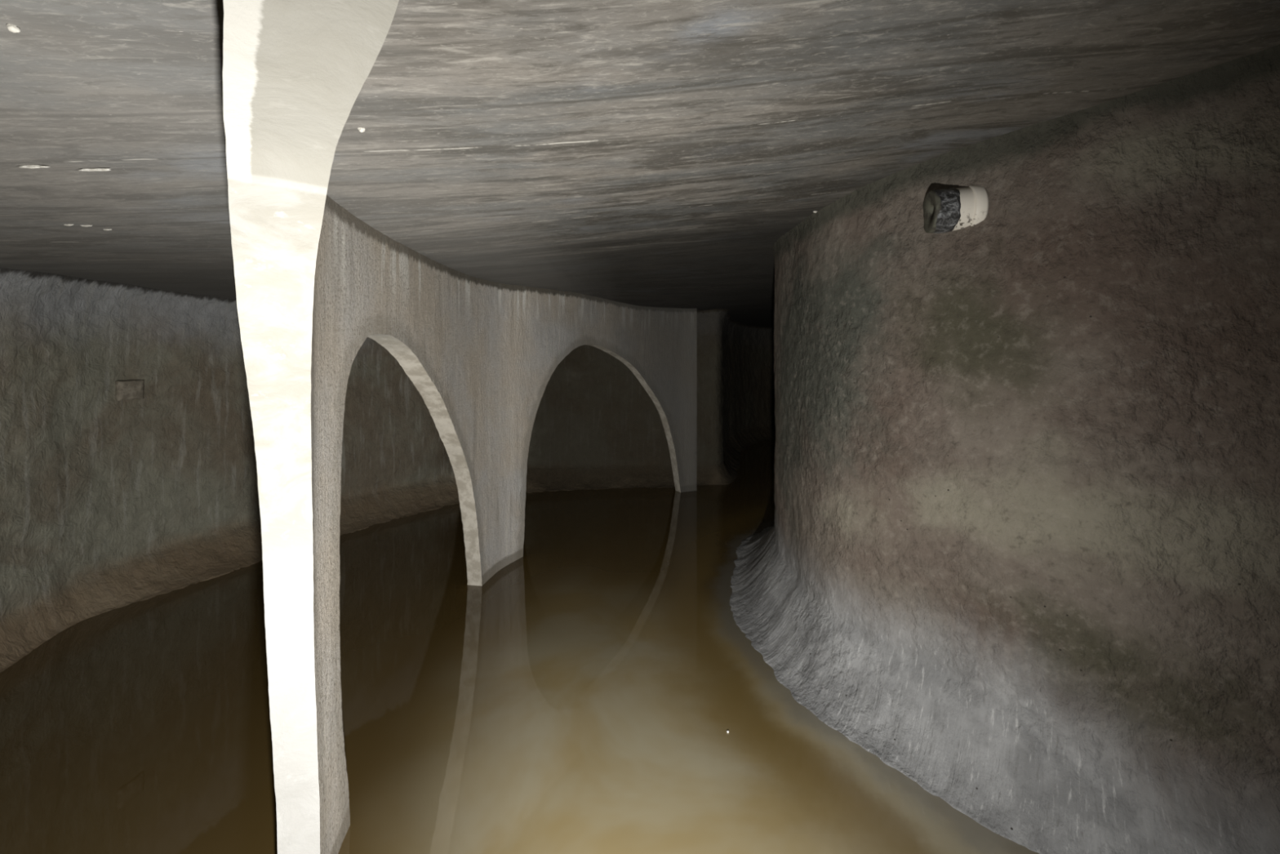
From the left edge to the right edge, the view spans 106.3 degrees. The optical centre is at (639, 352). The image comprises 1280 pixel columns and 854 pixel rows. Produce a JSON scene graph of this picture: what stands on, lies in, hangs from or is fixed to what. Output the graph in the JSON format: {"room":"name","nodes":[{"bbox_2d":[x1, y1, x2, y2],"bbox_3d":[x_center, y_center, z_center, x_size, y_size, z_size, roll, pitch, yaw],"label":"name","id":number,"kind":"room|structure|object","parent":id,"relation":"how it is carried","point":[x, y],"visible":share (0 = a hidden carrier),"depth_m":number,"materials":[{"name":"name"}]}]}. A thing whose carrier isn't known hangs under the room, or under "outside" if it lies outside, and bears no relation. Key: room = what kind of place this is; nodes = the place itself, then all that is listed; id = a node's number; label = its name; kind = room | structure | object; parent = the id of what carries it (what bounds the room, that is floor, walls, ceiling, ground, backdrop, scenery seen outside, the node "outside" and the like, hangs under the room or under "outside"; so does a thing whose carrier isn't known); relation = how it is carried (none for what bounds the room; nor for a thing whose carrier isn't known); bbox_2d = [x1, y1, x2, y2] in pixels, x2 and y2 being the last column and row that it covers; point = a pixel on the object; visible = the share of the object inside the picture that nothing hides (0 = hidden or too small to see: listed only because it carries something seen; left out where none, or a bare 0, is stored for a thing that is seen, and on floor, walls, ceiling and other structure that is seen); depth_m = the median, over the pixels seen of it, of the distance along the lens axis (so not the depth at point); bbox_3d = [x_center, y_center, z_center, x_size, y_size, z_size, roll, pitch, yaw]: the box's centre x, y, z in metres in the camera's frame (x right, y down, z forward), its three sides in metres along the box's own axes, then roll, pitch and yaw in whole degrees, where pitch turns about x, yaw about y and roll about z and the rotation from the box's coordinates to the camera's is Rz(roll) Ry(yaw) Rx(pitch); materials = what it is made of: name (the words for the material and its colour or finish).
{"room":"underground water tunnel","nodes":[
{"label":"underground water tunnel","id":0,"kind":"room"},
{"bbox_2d":[0,266,775,672],"bbox_3d":[-0.725,0.725,5.103,3.795,2.597,13.531,0,0,29],"label":"wall","id":1,"kind":"structure","parent":0,"point":[107,504],"depth_m":3.72,"materials":[{"name":"grey concrete"}]},
{"bbox_2d":[115,379,144,400],"bbox_3d":[-3.644,0.270,3.429,0.056,0.139,0.157,0,0,8],"label":"mortar patch","id":2,"kind":"object","parent":1,"relation":"attached to","point":[126,389],"visible":1,"depth_m":3.41,"materials":[{"name":"brown concrete"}]},
{"bbox_2d":[222,0,697,853],"bbox_3d":[-0.277,0.648,2.464,2.054,2.809,7.078,0,0,0],"label":"wall","id":3,"kind":"structure","parent":0,"point":[314,280],"depth_m":1.48,"materials":[{"name":"paint"}]},
{"bbox_2d":[0,439,1039,853],"bbox_3d":[0.000,1.700,4.275,8.800,0.001,12.550,0,0,0],"label":"water","id":4,"kind":"object","parent":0,"point":[584,697],"visible":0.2,"depth_m":2.23,"materials":[{"name":"brown liquid"}]},
{"bbox_2d":[0,0,1279,327],"bbox_3d":[-0.013,-0.718,4.385,9.975,0.625,13.170,0,0,0],"label":"ceiling","id":5,"kind":"structure","parent":0,"point":[659,153],"depth_m":1.24,"materials":[{"name":"concrete"}]},
{"bbox_2d":[6,23,20,33],"bbox_3d":[-0.870,-0.450,0.667,0.010,0.012,0.012,0,0,0],"label":"crust","id":6,"kind":"object","parent":5,"relation":"attached to","point":[11,28],"visible":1,"depth_m":0.67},
{"bbox_2d":[17,164,49,168],"bbox_3d":[-1.504,-0.460,1.189,0.085,0.009,0.008,0,0,0],"label":"crust","id":7,"kind":"object","parent":5,"relation":"attached to","point":[31,166],"visible":1,"depth_m":1.19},
{"bbox_2d":[75,168,111,171],"bbox_3d":[-1.395,-0.465,1.224,0.094,0.008,0.009,0,0,0],"label":"crust","id":8,"kind":"object","parent":5,"relation":"attached to","point":[82,169],"visible":1,"depth_m":1.22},
{"bbox_2d":[357,127,365,132],"bbox_3d":[-0.613,-0.491,1.057,0.018,0.014,0.013,0,0,0],"label":"crust","id":9,"kind":"object","parent":5,"relation":"attached to","point":[360,129],"visible":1,"depth_m":1.05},
{"bbox_2d":[729,44,1279,853],"bbox_3d":[2.180,0.493,1.888,3.011,3.054,7.119,0,0,-9],"label":"wall","id":10,"kind":"structure","parent":0,"point":[1020,552],"depth_m":1.76,"materials":[{"name":"grey concrete"}]},
{"bbox_2d":[922,185,988,233],"bbox_3d":[1.321,-0.599,2.025,0.189,0.192,0.192,-1,0,13],"label":"drain pipe","id":11,"kind":"object","parent":10,"relation":"attached to","point":[948,210],"visible":0.91,"depth_m":1.96,"materials":[{"name":"white plastic"}]}
]}

